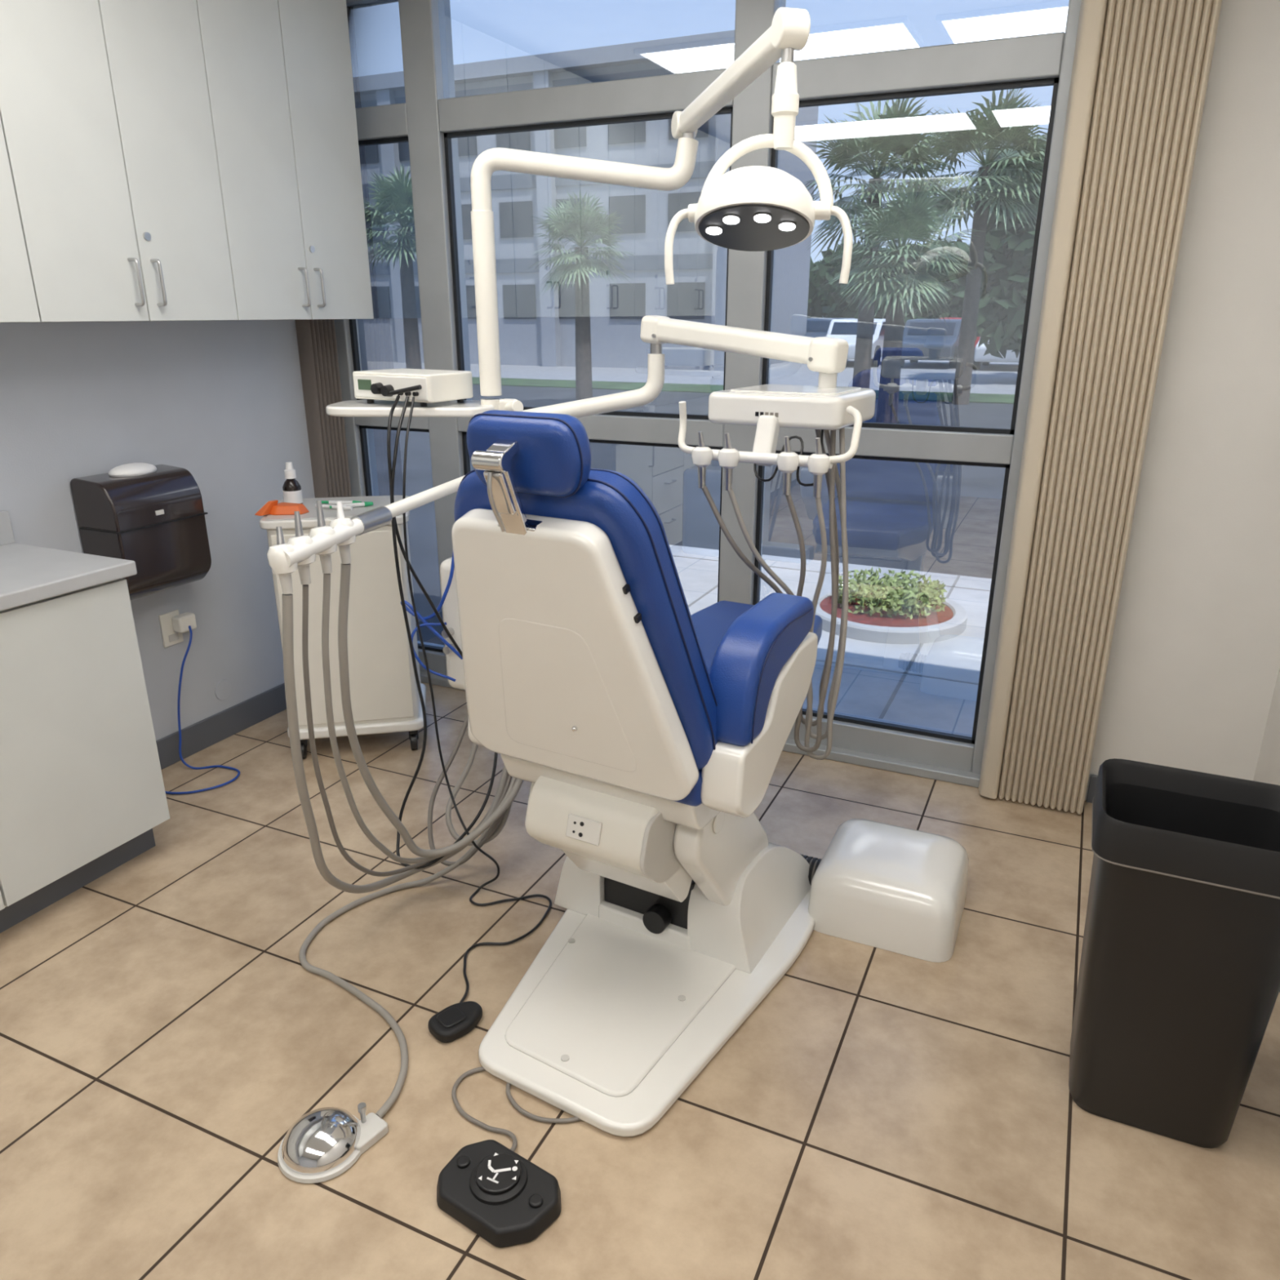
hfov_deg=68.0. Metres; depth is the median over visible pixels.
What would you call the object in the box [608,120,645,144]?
window
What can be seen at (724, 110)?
gasket
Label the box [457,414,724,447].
rail
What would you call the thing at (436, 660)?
sill
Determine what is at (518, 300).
window
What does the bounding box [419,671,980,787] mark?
window sill
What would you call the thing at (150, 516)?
paper towel dispenser
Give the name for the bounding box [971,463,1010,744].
gasket
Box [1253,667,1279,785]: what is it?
wall
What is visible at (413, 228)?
window
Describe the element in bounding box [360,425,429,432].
gasket
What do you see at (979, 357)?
parked car
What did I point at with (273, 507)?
package
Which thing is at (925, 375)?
parking lot
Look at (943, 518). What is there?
ground
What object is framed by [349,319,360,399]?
gasket
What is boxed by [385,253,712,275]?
spandrel
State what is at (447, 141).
gasket
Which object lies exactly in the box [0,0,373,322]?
upper cabinet
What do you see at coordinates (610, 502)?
cushion
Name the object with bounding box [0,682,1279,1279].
floor
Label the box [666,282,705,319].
window
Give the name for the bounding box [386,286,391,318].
window
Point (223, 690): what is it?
round wall plate
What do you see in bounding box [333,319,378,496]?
window frame
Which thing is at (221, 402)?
wall
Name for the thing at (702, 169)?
spandrel
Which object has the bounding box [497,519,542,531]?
socket
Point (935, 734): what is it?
gasket
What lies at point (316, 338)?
wall panel
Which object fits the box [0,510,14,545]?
backsplash
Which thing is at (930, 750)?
sill
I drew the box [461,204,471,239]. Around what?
window
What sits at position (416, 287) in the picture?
window
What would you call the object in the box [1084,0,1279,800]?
wall
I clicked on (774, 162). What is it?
gasket
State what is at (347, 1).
head
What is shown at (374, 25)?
glass pane
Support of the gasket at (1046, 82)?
attached to the transom at (1038, 56)
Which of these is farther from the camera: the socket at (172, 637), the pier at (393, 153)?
the pier at (393, 153)
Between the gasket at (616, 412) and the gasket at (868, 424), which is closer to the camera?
the gasket at (868, 424)
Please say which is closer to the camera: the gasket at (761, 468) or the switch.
the switch
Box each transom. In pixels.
[355,102,408,140]
[437,67,733,133]
[771,31,1064,101]
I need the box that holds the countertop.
[0,542,137,611]
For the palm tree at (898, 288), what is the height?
3.324 m
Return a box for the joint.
[672,554,990,719]
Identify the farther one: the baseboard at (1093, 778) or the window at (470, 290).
the window at (470, 290)
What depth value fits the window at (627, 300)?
28.12 m
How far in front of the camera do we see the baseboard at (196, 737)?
3.62 m
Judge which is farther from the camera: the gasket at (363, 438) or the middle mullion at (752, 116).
the gasket at (363, 438)
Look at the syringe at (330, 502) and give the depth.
3.41 m
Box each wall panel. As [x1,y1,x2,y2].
[294,319,351,497]
[978,0,1222,813]
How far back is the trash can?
1.79 m
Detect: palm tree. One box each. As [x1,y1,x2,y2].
[385,164,466,368]
[528,189,637,400]
[802,97,963,388]
[822,168,984,423]
[910,88,1048,404]
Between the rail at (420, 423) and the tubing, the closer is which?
the tubing
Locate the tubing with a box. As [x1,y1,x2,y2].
[400,550,512,866]
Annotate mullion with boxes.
[398,0,474,675]
[718,0,786,604]
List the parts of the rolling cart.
door panel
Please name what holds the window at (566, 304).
attached to the facade
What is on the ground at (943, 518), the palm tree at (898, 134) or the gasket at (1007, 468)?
the palm tree at (898, 134)
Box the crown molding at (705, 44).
[395,30,734,90]
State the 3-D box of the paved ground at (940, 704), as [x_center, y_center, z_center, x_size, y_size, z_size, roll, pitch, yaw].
[6.242,0.741,2.694,14.600,0.020,2.780,9,21,23]
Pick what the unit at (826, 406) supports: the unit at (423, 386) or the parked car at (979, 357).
the unit at (423, 386)
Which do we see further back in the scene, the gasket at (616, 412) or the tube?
the gasket at (616, 412)
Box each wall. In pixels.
[0,320,315,740]
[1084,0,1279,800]
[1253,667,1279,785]
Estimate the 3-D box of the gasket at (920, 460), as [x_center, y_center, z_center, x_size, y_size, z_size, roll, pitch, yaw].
[0.796,-0.608,3.157,0.825,0.014,0.025,9,21,23]
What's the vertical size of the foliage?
5.374 m
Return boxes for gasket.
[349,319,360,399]
[358,136,408,145]
[359,425,372,496]
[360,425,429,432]
[417,643,444,653]
[444,106,733,137]
[444,133,466,399]
[462,431,722,449]
[462,432,470,475]
[523,406,708,419]
[717,447,723,602]
[723,106,733,390]
[752,465,764,604]
[761,116,777,384]
[775,450,1008,467]
[799,77,1058,107]
[802,708,974,743]
[849,422,1014,434]
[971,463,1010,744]
[1009,77,1059,434]
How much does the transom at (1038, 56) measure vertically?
0.105 m
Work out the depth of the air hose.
2.34 m
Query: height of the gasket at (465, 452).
0.970 m
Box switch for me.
[427,1000,482,1043]
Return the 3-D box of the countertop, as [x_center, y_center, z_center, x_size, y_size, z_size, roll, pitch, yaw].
[-2.472,0.363,0.985,0.530,0.040,4.040,9,21,23]
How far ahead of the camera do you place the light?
1.90 m
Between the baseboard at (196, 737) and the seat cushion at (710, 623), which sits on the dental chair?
the seat cushion at (710, 623)
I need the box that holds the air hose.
[298,784,510,1118]
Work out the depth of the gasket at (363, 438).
4.06 m
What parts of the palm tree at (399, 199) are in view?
crown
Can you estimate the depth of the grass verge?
20.68 m
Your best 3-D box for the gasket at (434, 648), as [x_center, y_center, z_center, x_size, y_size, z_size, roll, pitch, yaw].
[-1.008,0.023,4.257,0.380,0.014,0.025,9,21,23]
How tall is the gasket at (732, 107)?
0.975 m
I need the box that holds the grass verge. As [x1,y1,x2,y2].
[471,377,1014,404]
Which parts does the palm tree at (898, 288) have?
crown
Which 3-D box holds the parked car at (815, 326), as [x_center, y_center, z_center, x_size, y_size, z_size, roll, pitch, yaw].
[6.833,-11.137,35.004,1.800,1.399,4.278,9,21,23]
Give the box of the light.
[470,7,853,395]
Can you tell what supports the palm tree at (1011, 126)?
on the ground at (943, 518)
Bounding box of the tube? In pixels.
[350,506,392,535]
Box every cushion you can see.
[453,468,718,769]
[674,600,822,806]
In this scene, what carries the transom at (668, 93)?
attached to the mullion at (425, 25)
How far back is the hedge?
47.45 m
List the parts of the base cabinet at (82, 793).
drawer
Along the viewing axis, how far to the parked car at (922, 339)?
28.52 m
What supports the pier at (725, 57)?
attached to the facade
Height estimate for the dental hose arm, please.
1.095 m
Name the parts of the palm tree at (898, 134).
crown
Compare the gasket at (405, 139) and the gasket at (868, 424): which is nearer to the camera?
the gasket at (868, 424)
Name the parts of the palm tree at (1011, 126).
crown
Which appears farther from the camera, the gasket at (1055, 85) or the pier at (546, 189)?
the pier at (546, 189)
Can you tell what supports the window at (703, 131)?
attached to the facade
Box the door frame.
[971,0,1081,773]
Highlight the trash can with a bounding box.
[1068,758,1279,1148]
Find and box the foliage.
[975,134,1045,358]
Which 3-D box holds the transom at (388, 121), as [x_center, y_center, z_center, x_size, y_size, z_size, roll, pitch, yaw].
[-1.001,-1.948,3.592,0.380,0.105,0.114,9,21,23]
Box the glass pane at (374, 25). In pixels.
[346,0,401,108]
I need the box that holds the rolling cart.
[259,495,426,759]
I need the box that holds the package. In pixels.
[254,499,309,515]
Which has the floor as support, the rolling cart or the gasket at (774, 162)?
the rolling cart
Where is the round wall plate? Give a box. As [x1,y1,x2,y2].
[214,679,232,700]
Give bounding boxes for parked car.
[803,317,853,337]
[826,318,885,367]
[901,319,961,368]
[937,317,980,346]
[972,337,1020,369]
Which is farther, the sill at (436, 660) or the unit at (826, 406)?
the sill at (436, 660)
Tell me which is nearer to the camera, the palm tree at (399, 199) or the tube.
the tube
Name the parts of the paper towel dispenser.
lock plate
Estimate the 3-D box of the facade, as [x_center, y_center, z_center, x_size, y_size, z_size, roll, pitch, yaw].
[-10.418,-15.093,36.008,32.400,8.300,8.000,9,21,23]
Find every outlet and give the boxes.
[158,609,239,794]
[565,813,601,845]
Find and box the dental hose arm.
[266,475,523,893]
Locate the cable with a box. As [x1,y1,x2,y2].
[451,1066,580,1151]
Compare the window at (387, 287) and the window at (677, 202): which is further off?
the window at (387, 287)
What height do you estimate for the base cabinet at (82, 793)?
1.000 m
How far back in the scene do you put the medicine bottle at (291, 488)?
3.35 m
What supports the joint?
on the paved ground at (940, 704)
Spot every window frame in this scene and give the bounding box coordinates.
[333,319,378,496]
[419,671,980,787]
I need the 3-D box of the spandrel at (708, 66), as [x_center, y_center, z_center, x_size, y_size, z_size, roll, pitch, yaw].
[-12.244,-17.273,31.450,32.100,0.400,0.060,9,21,23]
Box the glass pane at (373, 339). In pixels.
[353,142,394,399]
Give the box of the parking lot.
[393,356,1018,394]
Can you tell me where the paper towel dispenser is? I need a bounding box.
[70,462,211,600]
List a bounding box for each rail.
[354,417,429,429]
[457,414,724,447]
[776,426,1013,464]
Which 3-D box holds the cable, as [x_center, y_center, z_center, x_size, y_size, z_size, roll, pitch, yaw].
[-0.258,0.950,1.959,0.195,0.021,0.279,-17,26,-41]
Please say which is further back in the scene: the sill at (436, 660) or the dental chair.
the sill at (436, 660)
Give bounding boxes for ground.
[373,384,1013,644]
[669,544,991,733]
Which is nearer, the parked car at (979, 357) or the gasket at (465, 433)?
the gasket at (465, 433)
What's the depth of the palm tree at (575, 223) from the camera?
15.53 m
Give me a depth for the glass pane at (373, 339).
3.75 m
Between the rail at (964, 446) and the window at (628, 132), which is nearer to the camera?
the rail at (964, 446)
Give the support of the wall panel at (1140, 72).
hanging from the ceiling
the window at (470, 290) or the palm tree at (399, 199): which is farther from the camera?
the window at (470, 290)
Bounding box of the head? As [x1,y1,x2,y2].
[346,0,360,2]
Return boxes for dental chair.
[451,409,822,1137]
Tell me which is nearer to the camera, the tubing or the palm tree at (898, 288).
the tubing
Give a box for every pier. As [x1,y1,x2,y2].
[386,93,405,362]
[533,70,560,366]
[710,48,734,371]
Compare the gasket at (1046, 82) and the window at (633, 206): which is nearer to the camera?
the gasket at (1046, 82)
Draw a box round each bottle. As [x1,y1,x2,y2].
[282,462,302,503]
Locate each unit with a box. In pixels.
[325,315,875,759]
[352,368,551,1002]
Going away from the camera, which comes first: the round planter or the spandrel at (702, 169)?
the round planter
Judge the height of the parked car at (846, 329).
1.399 m
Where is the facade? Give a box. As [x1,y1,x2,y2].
[385,53,818,370]
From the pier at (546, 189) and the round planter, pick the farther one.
the pier at (546, 189)
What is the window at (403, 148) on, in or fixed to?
attached to the facade
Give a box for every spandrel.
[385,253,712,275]
[394,62,717,103]
[407,160,715,192]
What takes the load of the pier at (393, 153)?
attached to the facade
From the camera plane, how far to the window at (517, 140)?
28.12 m
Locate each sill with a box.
[417,640,446,675]
[787,705,974,772]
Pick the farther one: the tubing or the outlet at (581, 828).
the tubing
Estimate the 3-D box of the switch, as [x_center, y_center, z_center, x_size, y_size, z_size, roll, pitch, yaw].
[-0.420,0.870,2.175,0.125,0.035,0.087,-17,25,-40]
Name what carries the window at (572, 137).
attached to the facade
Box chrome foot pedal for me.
[277,1102,388,1183]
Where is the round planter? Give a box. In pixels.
[809,566,967,644]
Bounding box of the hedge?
[807,235,981,328]
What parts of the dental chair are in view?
seat, headrest lock lever, lift arm, shell panel, raised panel, plate, motor knob, lift arm, seat, armrest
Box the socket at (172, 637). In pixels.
[168,632,178,642]
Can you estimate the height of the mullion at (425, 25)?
2.700 m
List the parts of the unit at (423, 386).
knob, knob, panel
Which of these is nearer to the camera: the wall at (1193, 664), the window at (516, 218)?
the wall at (1193, 664)
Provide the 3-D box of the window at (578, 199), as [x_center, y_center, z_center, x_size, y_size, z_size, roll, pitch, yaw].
[-2.060,-12.533,28.145,1.150,1.000,0.100,9,21,23]
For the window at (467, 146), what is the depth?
28.79 m
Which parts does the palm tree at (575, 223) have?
crown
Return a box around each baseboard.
[155,683,286,769]
[1085,774,1097,803]
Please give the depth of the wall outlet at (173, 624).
3.35 m
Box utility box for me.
[800,818,968,962]
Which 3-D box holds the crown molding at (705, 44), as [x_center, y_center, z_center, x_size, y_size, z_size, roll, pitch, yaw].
[-12.137,-17.799,31.134,33.000,0.400,0.600,9,21,23]
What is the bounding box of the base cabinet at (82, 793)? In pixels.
[0,510,169,933]
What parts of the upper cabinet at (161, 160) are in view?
door, door, handle, handle, door, door, handle, handle, door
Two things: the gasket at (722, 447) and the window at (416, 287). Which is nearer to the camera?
the gasket at (722, 447)
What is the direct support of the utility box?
on the floor
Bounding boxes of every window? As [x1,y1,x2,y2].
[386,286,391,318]
[398,142,409,160]
[407,218,415,240]
[414,285,421,318]
[457,136,477,156]
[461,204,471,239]
[466,284,476,318]
[495,131,530,151]
[498,200,533,238]
[502,284,536,318]
[554,126,586,148]
[555,197,586,214]
[558,284,575,319]
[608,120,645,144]
[608,194,645,234]
[609,283,645,319]
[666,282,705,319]
[667,191,701,231]
[668,119,708,140]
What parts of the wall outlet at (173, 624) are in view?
plate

